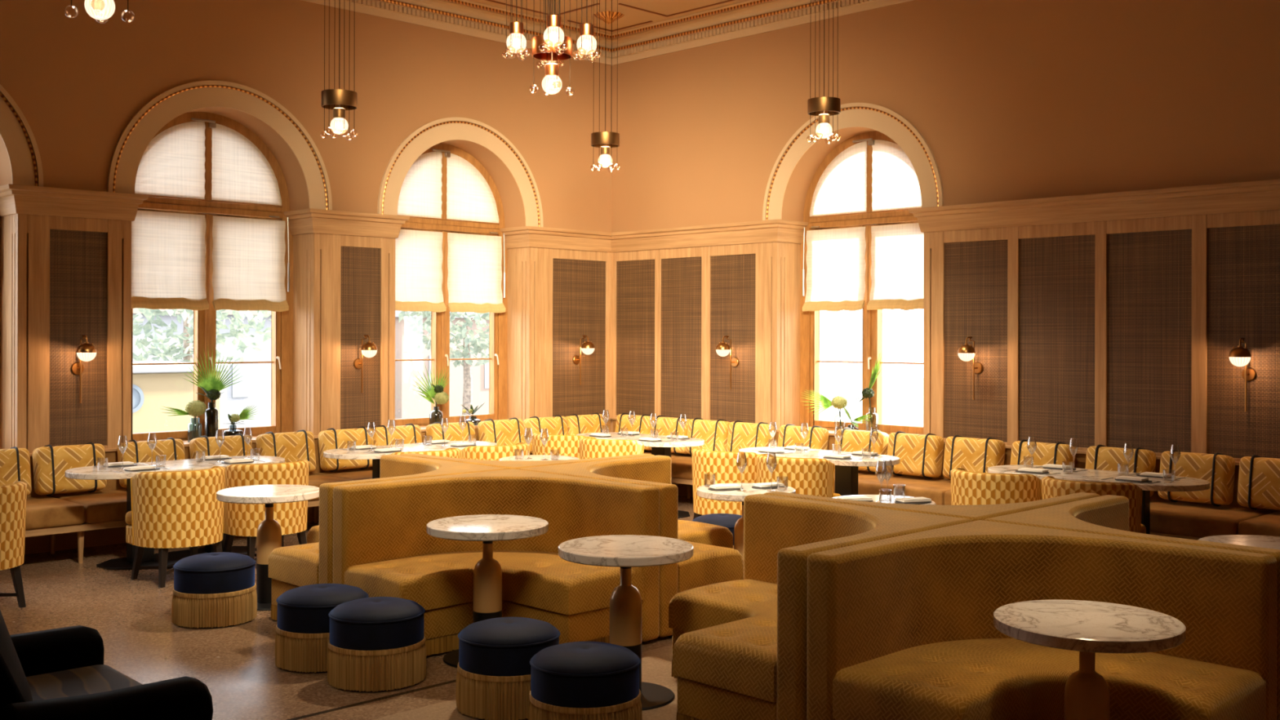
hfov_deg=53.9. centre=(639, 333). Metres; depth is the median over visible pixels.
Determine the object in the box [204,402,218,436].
vase
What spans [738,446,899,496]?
dining table
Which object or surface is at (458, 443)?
folded napkin
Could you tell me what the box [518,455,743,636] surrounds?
sofa
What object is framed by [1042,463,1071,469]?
folded napkin
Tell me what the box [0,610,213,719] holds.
armchair
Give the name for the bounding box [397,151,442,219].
blind
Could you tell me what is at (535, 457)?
round table
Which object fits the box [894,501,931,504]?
place mat
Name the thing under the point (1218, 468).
cushion
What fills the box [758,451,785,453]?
place mat
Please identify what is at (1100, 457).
cushion
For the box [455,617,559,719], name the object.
pouf
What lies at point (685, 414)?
champagne flute
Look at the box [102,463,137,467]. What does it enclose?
place mat
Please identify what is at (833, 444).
tumbler
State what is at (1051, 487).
tub chair
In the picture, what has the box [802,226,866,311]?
blind
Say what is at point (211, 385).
bouquet
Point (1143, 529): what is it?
seat cushion
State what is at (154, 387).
building
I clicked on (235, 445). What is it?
cushion
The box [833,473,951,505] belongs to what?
seat cushion
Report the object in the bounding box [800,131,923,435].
window
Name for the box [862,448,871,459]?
tumbler
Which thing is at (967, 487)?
tub chair
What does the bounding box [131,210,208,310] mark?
blind
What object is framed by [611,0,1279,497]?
wall
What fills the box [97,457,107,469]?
tumbler
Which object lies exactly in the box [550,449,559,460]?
tumbler
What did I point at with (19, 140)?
trim
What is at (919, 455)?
cushion
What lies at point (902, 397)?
ground
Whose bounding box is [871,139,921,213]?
blind
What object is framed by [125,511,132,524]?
seat cushion
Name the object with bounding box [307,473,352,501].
seat cushion
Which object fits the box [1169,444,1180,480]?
champagne flute
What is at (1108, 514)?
sofa
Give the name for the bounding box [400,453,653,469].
sofa
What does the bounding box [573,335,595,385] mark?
wall sconce
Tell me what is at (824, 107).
pendant lamp
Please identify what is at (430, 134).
trim
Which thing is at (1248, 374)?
wall sconce
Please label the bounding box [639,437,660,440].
folded napkin
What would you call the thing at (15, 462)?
cushion
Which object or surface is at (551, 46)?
chandelier
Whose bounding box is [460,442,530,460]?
tub chair
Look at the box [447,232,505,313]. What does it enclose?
blind
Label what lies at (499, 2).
trim
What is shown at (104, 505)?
seat cushion
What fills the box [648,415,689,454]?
cushion
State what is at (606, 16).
trim
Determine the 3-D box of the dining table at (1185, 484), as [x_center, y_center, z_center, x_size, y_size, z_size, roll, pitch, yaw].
[3.412,1.434,9.463,0.700,0.750,1.660,0,0,-45]
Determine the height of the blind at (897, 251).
0.852 m
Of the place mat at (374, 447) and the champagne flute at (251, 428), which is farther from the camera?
the place mat at (374, 447)
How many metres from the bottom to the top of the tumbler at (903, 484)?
0.088 m
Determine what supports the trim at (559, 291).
attached to the wall at (77, 73)
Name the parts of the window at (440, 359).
casement sash, fanlight post, sill, casement sash, casement handle, opener rod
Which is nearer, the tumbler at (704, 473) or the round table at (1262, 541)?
the round table at (1262, 541)
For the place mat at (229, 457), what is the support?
on the dining table at (149, 557)
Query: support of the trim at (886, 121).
attached to the wall at (1011, 100)
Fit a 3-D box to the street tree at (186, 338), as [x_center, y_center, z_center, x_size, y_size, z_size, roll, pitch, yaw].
[-9.448,0.153,26.246,4.080,5.255,4.136,0,0,-45]
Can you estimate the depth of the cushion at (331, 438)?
11.93 m
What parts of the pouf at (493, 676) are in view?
seat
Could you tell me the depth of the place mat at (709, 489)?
8.45 m
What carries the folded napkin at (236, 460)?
on the place mat at (251, 461)
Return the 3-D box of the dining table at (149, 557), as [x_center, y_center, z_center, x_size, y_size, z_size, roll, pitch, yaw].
[-3.669,1.416,10.034,1.740,0.750,0.700,0,0,-45]
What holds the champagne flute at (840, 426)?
on the dining table at (846, 471)
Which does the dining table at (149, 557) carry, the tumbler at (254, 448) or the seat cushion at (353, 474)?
the tumbler at (254, 448)
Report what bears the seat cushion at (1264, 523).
on the banquette at (1179, 519)
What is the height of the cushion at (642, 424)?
0.418 m
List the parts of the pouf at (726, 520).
seat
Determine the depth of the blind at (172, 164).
11.43 m
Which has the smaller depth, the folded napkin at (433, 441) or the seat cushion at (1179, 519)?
the seat cushion at (1179, 519)
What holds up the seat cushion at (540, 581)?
on the sofa at (383, 547)
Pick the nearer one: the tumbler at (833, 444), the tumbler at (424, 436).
the tumbler at (833, 444)
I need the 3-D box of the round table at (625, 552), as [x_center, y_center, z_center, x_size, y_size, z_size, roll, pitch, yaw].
[-0.071,1.425,6.236,0.670,0.750,0.670,0,0,-23]
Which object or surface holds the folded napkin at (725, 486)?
on the place mat at (709, 489)
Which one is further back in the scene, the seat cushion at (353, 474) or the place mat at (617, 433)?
the place mat at (617, 433)
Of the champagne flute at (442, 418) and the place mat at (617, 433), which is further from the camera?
the place mat at (617, 433)
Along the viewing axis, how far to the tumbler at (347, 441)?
11.19 m
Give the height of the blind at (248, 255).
0.882 m
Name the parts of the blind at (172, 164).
rail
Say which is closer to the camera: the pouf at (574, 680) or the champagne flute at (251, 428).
the pouf at (574, 680)
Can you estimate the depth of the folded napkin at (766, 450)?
11.14 m
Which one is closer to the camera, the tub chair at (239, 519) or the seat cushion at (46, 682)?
the seat cushion at (46, 682)
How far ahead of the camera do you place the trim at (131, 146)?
11.29 m
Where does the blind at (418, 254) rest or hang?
attached to the window at (440, 359)
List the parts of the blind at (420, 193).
rail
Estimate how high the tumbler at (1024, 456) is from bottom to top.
0.088 m
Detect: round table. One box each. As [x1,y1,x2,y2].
[216,484,319,610]
[426,514,548,667]
[498,454,578,461]
[558,534,693,710]
[696,483,795,579]
[832,494,936,505]
[993,600,1186,719]
[1197,534,1279,549]
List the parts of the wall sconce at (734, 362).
rod, plate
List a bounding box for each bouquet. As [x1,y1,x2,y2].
[184,346,242,402]
[222,403,258,435]
[410,364,450,422]
[461,402,484,421]
[800,390,848,429]
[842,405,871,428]
[854,353,882,431]
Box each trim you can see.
[0,84,43,186]
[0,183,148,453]
[106,80,332,209]
[283,208,409,435]
[301,0,913,65]
[377,117,543,226]
[485,0,735,31]
[500,226,611,421]
[594,11,624,24]
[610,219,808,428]
[762,102,943,220]
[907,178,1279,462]
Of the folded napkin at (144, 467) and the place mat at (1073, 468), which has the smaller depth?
the folded napkin at (144, 467)
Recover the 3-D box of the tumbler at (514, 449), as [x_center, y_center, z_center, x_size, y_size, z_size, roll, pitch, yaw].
[-1.005,1.003,10.444,0.078,0.088,0.078,0,0,-16]
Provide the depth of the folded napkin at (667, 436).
12.60 m
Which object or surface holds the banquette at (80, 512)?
on the floor
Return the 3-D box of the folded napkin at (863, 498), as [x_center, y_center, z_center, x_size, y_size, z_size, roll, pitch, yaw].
[1.348,1.037,7.910,0.200,0.019,0.110,0,0,-12]
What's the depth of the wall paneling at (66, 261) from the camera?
10.39 m
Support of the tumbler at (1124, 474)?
on the dining table at (1185, 484)
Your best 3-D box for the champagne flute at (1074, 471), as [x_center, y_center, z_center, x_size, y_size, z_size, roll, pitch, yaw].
[3.327,0.929,9.644,0.074,0.258,0.074,0,0,-45]
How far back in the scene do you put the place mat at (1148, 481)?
8.98 m
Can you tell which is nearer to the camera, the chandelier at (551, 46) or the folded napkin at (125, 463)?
the chandelier at (551, 46)
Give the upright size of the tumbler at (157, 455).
0.088 m
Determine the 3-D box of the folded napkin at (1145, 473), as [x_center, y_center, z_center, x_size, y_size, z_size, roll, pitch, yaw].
[3.825,1.044,9.322,0.200,0.019,0.110,0,0,43]
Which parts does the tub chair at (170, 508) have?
leg, leg, leg, leg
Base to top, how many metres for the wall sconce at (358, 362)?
0.567 m
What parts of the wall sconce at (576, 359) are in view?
plate, rod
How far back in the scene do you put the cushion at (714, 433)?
13.30 m
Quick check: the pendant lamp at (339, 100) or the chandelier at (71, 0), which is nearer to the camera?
the chandelier at (71, 0)
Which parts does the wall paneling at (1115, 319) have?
cane panel, cane panel, cornice, cane panel, cane panel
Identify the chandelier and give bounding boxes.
[71,0,128,11]
[506,0,597,87]
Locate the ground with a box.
[819,374,923,426]
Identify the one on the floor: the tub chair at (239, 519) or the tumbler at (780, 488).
the tub chair at (239, 519)
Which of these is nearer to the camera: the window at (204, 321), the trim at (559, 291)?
the window at (204, 321)
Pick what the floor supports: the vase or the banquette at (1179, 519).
the banquette at (1179, 519)
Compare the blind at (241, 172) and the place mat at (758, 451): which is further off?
the blind at (241, 172)
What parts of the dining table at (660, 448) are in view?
plate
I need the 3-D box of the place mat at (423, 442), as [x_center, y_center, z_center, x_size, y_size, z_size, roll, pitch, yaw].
[-1.953,1.042,12.012,0.169,0.006,0.259,0,0,42]
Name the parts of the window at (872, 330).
opener rod, casement sash, sill, casement handle, fanlight post, casement sash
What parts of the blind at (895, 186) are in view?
rail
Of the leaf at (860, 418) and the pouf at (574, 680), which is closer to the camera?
the pouf at (574, 680)
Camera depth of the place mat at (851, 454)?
10.88 m
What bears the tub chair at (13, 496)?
on the floor
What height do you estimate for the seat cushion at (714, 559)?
0.197 m
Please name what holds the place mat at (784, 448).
on the dining table at (846, 471)
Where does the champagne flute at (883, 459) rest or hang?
on the round table at (875, 498)
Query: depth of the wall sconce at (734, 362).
13.36 m
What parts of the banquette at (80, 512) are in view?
leg, leg, seat rail, leg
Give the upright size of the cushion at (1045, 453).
0.418 m
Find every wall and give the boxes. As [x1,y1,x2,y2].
[0,0,612,554]
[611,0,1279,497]
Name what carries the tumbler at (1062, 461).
on the dining table at (1185, 484)
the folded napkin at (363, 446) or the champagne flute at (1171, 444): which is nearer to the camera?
the champagne flute at (1171, 444)
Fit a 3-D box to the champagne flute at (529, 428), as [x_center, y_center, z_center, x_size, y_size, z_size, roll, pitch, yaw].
[-0.935,0.918,10.544,0.074,0.258,0.074,0,0,-21]
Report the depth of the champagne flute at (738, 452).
8.41 m
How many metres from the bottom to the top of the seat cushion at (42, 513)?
0.155 m
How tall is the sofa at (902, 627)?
0.898 m
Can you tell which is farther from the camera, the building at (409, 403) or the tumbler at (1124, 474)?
the building at (409, 403)
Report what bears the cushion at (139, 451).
on the banquette at (80, 512)
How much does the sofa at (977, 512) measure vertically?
0.898 m
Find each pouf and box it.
[171,551,257,628]
[275,583,368,672]
[327,596,426,692]
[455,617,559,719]
[528,641,642,719]
[692,513,742,548]
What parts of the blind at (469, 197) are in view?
rail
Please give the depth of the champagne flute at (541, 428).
10.46 m
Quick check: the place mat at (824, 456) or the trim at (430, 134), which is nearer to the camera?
the place mat at (824, 456)
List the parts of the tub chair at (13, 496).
leg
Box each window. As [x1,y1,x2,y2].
[0,216,0,448]
[130,111,293,443]
[395,143,507,428]
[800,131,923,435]
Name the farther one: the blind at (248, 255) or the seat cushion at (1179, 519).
the blind at (248, 255)
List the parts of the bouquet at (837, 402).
stem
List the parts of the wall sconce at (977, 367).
rod, plate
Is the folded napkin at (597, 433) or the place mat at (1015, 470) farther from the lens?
the folded napkin at (597, 433)
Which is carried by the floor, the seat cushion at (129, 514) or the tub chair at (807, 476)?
the tub chair at (807, 476)
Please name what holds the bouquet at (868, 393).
in the vase
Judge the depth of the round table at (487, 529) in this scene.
6.89 m
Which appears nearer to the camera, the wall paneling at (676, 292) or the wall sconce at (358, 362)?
the wall sconce at (358, 362)
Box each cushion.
[0,446,31,495]
[25,496,84,529]
[26,664,142,701]
[32,442,106,496]
[52,488,126,523]
[117,437,185,488]
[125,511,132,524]
[189,433,253,458]
[255,430,315,471]
[268,524,319,586]
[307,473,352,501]
[315,467,372,480]
[318,426,373,471]
[344,550,644,615]
[371,423,422,445]
[425,420,475,440]
[477,417,525,445]
[523,414,568,453]
[564,413,605,435]
[614,413,653,451]
[645,453,689,457]
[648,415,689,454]
[668,578,777,702]
[671,455,693,479]
[677,520,743,592]
[685,417,730,455]
[725,420,774,452]
[777,423,828,449]
[832,638,1266,719]
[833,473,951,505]
[833,493,841,497]
[834,427,888,473]
[834,469,872,479]
[886,431,944,479]
[942,435,1004,479]
[944,490,951,505]
[1010,439,1075,467]
[1085,444,1155,497]
[1140,524,1146,533]
[1150,499,1271,537]
[1158,449,1235,506]
[1237,454,1279,510]
[1238,511,1279,536]
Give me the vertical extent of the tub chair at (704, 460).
0.817 m
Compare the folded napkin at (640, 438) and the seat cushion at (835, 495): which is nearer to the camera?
the seat cushion at (835, 495)
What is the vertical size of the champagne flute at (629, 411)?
0.258 m
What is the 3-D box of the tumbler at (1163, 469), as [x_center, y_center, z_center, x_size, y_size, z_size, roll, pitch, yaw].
[3.777,1.016,8.983,0.078,0.088,0.078,0,0,-43]
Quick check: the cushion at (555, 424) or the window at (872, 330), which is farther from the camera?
the cushion at (555, 424)
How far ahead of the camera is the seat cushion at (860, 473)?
12.06 m
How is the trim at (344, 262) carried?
attached to the wall at (77, 73)
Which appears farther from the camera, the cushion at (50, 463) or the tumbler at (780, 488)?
the cushion at (50, 463)
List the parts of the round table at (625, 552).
bottle stem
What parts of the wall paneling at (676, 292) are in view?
cane panel, cane panel, cornice, cane panel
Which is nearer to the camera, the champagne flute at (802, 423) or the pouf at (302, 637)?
the pouf at (302, 637)
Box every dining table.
[65,455,284,569]
[323,440,497,478]
[576,431,704,518]
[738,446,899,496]
[987,464,1209,534]
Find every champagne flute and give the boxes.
[117,435,128,469]
[146,432,156,466]
[215,430,224,462]
[243,427,252,458]
[367,422,375,451]
[386,419,395,448]
[440,417,448,445]
[524,427,533,458]
[540,428,548,460]
[628,410,635,436]
[679,413,686,440]
[736,452,746,491]
[765,452,777,491]
[800,422,808,452]
[834,426,843,441]
[869,426,878,457]
[875,460,887,502]
[881,458,893,500]
[1026,438,1036,467]
[1068,438,1079,472]
[1123,442,1133,461]
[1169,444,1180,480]
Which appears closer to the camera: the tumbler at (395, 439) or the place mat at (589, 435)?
the tumbler at (395, 439)
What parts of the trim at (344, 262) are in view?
cornice, cane panel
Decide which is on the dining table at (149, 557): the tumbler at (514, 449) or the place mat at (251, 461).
the place mat at (251, 461)
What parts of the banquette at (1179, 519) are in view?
leg, seat rail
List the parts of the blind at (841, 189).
rail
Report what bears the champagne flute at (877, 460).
on the round table at (875, 498)
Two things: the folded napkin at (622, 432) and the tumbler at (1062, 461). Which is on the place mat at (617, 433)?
the folded napkin at (622, 432)
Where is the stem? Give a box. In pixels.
[160,400,206,439]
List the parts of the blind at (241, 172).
rail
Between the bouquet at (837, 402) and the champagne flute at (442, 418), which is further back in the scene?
the bouquet at (837, 402)
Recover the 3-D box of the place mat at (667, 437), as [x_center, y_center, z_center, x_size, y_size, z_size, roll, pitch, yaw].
[0.388,1.048,12.638,0.168,0.006,0.259,0,0,-42]
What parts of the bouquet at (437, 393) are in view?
stem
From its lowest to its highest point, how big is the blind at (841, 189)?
0.730 m
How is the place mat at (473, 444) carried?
on the dining table at (340, 454)
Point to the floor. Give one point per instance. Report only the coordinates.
(132, 618)
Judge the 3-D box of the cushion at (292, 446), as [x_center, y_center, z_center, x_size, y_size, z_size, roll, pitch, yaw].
[-3.261,1.102,11.594,0.248,0.418,0.540,0,0,44]
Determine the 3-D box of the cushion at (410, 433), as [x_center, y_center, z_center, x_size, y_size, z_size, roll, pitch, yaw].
[-2.410,1.104,12.441,0.540,0.418,0.248,0,0,-45]
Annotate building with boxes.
[132,360,229,432]
[133,307,271,428]
[395,310,489,418]
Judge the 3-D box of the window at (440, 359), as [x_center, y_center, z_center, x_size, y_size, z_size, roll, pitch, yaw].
[-2.027,-0.530,13.451,1.800,3.070,0.483,0,0,-45]
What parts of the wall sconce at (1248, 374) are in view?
rod, plate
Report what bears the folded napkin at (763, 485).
on the place mat at (754, 487)
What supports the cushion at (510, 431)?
on the banquette at (80, 512)
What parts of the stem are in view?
stem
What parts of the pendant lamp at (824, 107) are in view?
cord, cord, cord, cord, cord, cord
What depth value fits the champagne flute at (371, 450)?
11.20 m
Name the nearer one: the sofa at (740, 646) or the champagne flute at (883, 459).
the sofa at (740, 646)
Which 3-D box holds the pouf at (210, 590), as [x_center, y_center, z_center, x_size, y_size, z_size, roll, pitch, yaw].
[-2.661,1.589,7.876,0.515,0.409,0.515,0,0,45]
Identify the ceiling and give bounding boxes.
[443,0,773,39]
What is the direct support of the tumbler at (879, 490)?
on the round table at (875, 498)
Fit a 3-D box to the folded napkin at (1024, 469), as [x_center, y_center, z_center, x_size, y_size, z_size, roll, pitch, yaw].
[3.002,1.042,9.602,0.200,0.019,0.110,0,0,43]
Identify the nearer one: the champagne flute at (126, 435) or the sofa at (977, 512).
the sofa at (977, 512)
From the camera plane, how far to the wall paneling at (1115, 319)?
10.51 m
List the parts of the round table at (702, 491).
bottle stem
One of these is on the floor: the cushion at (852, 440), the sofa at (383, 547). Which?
the sofa at (383, 547)
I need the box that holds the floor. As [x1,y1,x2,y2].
[0,495,702,719]
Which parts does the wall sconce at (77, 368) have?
plate, rod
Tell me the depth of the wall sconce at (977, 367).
11.31 m
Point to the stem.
(195, 408)
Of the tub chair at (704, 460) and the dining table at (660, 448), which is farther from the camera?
the dining table at (660, 448)
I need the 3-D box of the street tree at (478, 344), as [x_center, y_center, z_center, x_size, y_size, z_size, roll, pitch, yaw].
[-4.432,0.356,31.916,3.415,4.876,3.437,0,0,-45]
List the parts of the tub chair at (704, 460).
leg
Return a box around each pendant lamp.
[320,0,357,133]
[591,0,619,166]
[807,0,840,135]
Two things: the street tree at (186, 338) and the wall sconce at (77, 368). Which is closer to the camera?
the wall sconce at (77, 368)
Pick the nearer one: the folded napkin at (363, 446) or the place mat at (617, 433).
the folded napkin at (363, 446)
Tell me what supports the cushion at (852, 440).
on the banquette at (1179, 519)
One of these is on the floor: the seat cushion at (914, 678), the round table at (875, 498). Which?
the round table at (875, 498)
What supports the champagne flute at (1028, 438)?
on the dining table at (1185, 484)
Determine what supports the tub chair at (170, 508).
on the floor
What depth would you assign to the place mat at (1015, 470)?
9.54 m
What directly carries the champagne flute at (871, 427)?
on the dining table at (846, 471)
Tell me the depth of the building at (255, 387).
35.14 m
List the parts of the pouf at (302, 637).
seat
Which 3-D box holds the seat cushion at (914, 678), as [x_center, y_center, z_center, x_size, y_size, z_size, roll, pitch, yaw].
[1.630,1.436,5.009,1.220,0.197,1.220,0,0,-45]
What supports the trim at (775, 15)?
attached to the wall at (1011, 100)
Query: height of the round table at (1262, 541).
0.750 m
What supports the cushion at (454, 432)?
on the banquette at (80, 512)
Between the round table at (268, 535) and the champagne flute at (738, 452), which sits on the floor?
the round table at (268, 535)
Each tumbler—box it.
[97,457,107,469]
[155,454,165,466]
[195,450,205,462]
[249,448,259,459]
[346,440,355,451]
[395,439,404,448]
[423,435,431,445]
[514,448,523,460]
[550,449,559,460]
[704,473,715,487]
[776,475,788,490]
[832,444,841,454]
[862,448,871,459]
[879,489,891,502]
[893,484,905,498]
[1023,456,1033,467]
[1062,461,1072,473]
[1117,463,1128,475]
[1163,469,1174,482]
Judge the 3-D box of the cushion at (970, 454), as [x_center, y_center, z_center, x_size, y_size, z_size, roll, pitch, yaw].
[2.966,1.118,11.178,0.540,0.418,0.249,0,0,45]
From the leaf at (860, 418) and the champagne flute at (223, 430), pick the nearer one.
the champagne flute at (223, 430)
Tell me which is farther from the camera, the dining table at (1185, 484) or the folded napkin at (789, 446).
the folded napkin at (789, 446)
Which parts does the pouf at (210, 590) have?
seat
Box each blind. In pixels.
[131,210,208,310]
[134,121,205,200]
[211,123,282,206]
[212,215,288,311]
[395,229,446,312]
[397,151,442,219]
[446,153,499,224]
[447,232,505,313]
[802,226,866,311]
[809,141,866,217]
[866,222,924,310]
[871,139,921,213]
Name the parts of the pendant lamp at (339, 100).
cord, cord, cord, cord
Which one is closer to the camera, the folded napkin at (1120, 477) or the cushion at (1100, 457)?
the folded napkin at (1120, 477)
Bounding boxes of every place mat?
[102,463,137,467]
[124,467,159,471]
[200,457,231,460]
[221,461,253,463]
[348,447,376,449]
[373,449,401,453]
[422,442,448,444]
[450,444,476,447]
[589,435,611,437]
[617,433,639,435]
[638,440,662,441]
[666,437,689,439]
[707,487,742,491]
[751,486,784,488]
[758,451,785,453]
[783,448,810,450]
[822,456,852,459]
[851,453,879,456]
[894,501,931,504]
[1015,470,1049,474]
[1042,466,1076,470]
[1115,479,1151,482]
[1136,474,1173,478]
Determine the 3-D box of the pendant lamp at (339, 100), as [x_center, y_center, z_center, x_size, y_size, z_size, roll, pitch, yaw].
[-2.340,-2.462,9.794,0.300,1.888,0.300,0,0,-45]
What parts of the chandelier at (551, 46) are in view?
cord, cord, cord, cord, cord, cord, cord, cord, cord, cord, cord, cord, cord, cord, cord, cord, cord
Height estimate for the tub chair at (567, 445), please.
0.817 m
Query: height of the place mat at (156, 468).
0.006 m
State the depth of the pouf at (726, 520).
9.52 m
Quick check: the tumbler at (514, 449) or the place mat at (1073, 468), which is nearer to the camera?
the place mat at (1073, 468)
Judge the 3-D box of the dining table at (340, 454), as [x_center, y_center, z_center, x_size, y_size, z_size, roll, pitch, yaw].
[-2.088,1.420,11.579,1.760,0.750,0.700,0,0,-45]
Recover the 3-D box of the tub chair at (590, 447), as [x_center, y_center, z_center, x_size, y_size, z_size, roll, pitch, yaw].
[-0.276,1.391,11.956,0.656,0.817,0.586,0,0,43]
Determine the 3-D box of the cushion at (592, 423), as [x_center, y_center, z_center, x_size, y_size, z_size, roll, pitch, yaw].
[-0.624,1.109,14.219,0.540,0.418,0.248,0,0,-45]
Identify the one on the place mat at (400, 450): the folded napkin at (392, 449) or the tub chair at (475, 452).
the folded napkin at (392, 449)
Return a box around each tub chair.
[0,480,26,607]
[125,466,225,587]
[222,459,309,560]
[390,447,461,458]
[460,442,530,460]
[531,432,585,459]
[579,436,644,459]
[691,448,758,519]
[755,453,841,497]
[950,467,1041,505]
[1041,475,1146,533]
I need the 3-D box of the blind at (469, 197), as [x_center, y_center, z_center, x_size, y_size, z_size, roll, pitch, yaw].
[-1.829,-1.591,13.805,0.718,0.730,0.012,0,0,-45]
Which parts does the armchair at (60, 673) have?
backrest, arm, arm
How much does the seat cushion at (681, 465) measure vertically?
0.155 m
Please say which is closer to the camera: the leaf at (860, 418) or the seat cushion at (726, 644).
the seat cushion at (726, 644)
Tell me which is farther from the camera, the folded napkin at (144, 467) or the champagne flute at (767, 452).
the folded napkin at (144, 467)
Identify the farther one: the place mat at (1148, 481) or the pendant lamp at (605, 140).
the pendant lamp at (605, 140)
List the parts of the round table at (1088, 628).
bottle stem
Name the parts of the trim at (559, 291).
cornice, cane panel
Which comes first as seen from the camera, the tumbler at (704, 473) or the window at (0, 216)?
the tumbler at (704, 473)
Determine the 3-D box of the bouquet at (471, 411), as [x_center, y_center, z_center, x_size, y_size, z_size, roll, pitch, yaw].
[-1.794,0.852,13.497,0.073,0.217,0.302,0,0,37]
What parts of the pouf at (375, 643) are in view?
seat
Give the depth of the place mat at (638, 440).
12.27 m
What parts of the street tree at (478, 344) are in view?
crown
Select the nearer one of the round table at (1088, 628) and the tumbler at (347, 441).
the round table at (1088, 628)
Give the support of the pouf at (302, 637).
on the floor
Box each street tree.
[133,307,271,364]
[398,311,489,415]
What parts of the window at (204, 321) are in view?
casement sash, fanlight sash, fanlight post, sill, fanlight sash, casement sash, casement handle, opener rod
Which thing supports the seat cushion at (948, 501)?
on the banquette at (1179, 519)
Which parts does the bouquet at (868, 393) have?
stem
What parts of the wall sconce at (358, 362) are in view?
plate, rod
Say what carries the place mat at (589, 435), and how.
on the dining table at (660, 448)
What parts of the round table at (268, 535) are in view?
bottle stem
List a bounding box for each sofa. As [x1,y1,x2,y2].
[268,454,508,620]
[333,469,659,656]
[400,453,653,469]
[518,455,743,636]
[668,493,972,719]
[763,491,1100,521]
[806,520,1276,719]
[983,494,1279,719]
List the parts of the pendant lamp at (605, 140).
cord, cord, cord, cord, cord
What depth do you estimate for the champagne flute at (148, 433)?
9.92 m
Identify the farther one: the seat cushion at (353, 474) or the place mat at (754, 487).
the seat cushion at (353, 474)
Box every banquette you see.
[25,417,651,563]
[612,417,1279,540]
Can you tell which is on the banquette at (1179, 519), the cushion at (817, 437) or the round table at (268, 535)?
the cushion at (817, 437)
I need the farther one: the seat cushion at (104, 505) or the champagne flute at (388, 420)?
the champagne flute at (388, 420)
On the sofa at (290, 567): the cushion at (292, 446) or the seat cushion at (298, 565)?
the seat cushion at (298, 565)
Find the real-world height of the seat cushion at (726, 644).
0.197 m
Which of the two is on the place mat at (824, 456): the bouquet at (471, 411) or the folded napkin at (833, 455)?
the folded napkin at (833, 455)
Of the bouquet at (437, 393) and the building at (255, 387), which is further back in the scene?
the building at (255, 387)
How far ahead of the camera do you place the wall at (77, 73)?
12.03 m
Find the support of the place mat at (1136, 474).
on the dining table at (1185, 484)
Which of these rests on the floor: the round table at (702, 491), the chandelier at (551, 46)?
the round table at (702, 491)
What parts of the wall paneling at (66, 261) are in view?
cornice, cane panel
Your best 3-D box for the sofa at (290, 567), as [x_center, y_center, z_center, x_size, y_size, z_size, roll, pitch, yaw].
[-1.810,1.334,8.312,1.364,0.898,1.364,0,0,-45]
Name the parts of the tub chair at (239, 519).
leg, leg, leg, leg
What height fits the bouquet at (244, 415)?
0.312 m
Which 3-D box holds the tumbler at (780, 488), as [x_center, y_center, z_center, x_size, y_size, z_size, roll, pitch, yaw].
[0.960,1.008,8.481,0.078,0.088,0.078,0,0,-17]
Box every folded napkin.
[103,461,133,466]
[124,465,155,470]
[200,454,229,459]
[223,457,253,462]
[351,444,376,448]
[374,447,399,452]
[426,440,449,443]
[449,442,473,446]
[590,432,610,436]
[618,431,639,434]
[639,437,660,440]
[666,435,688,438]
[709,484,742,489]
[751,481,784,488]
[757,448,782,452]
[785,445,809,449]
[824,453,850,458]
[836,495,872,501]
[852,451,877,455]
[894,497,931,502]
[1017,467,1048,472]
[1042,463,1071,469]
[1115,475,1148,481]
[1139,471,1172,477]
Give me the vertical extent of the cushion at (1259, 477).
0.418 m
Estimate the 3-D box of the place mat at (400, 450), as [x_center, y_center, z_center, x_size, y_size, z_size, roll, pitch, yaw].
[-2.236,1.041,11.145,0.169,0.006,0.259,0,0,42]
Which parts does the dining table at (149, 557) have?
plate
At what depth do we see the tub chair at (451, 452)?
10.53 m
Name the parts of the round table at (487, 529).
bottle stem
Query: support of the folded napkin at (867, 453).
on the place mat at (851, 454)
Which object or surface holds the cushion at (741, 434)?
on the banquette at (1179, 519)
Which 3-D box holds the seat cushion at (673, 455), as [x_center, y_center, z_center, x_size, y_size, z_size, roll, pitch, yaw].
[0.123,1.408,13.717,0.770,0.155,0.526,0,0,-45]
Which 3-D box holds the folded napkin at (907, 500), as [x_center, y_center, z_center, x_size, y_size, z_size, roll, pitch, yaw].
[1.708,1.038,7.860,0.200,0.019,0.110,0,0,-19]
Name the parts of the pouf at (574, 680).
seat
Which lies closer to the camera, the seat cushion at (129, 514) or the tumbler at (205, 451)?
the seat cushion at (129, 514)
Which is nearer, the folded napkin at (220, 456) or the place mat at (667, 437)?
the folded napkin at (220, 456)
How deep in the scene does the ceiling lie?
13.15 m
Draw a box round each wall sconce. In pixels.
[71,334,97,403]
[353,334,377,392]
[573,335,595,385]
[715,335,738,389]
[957,336,982,399]
[1228,337,1256,411]
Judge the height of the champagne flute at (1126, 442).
0.258 m
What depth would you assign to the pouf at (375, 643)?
6.33 m

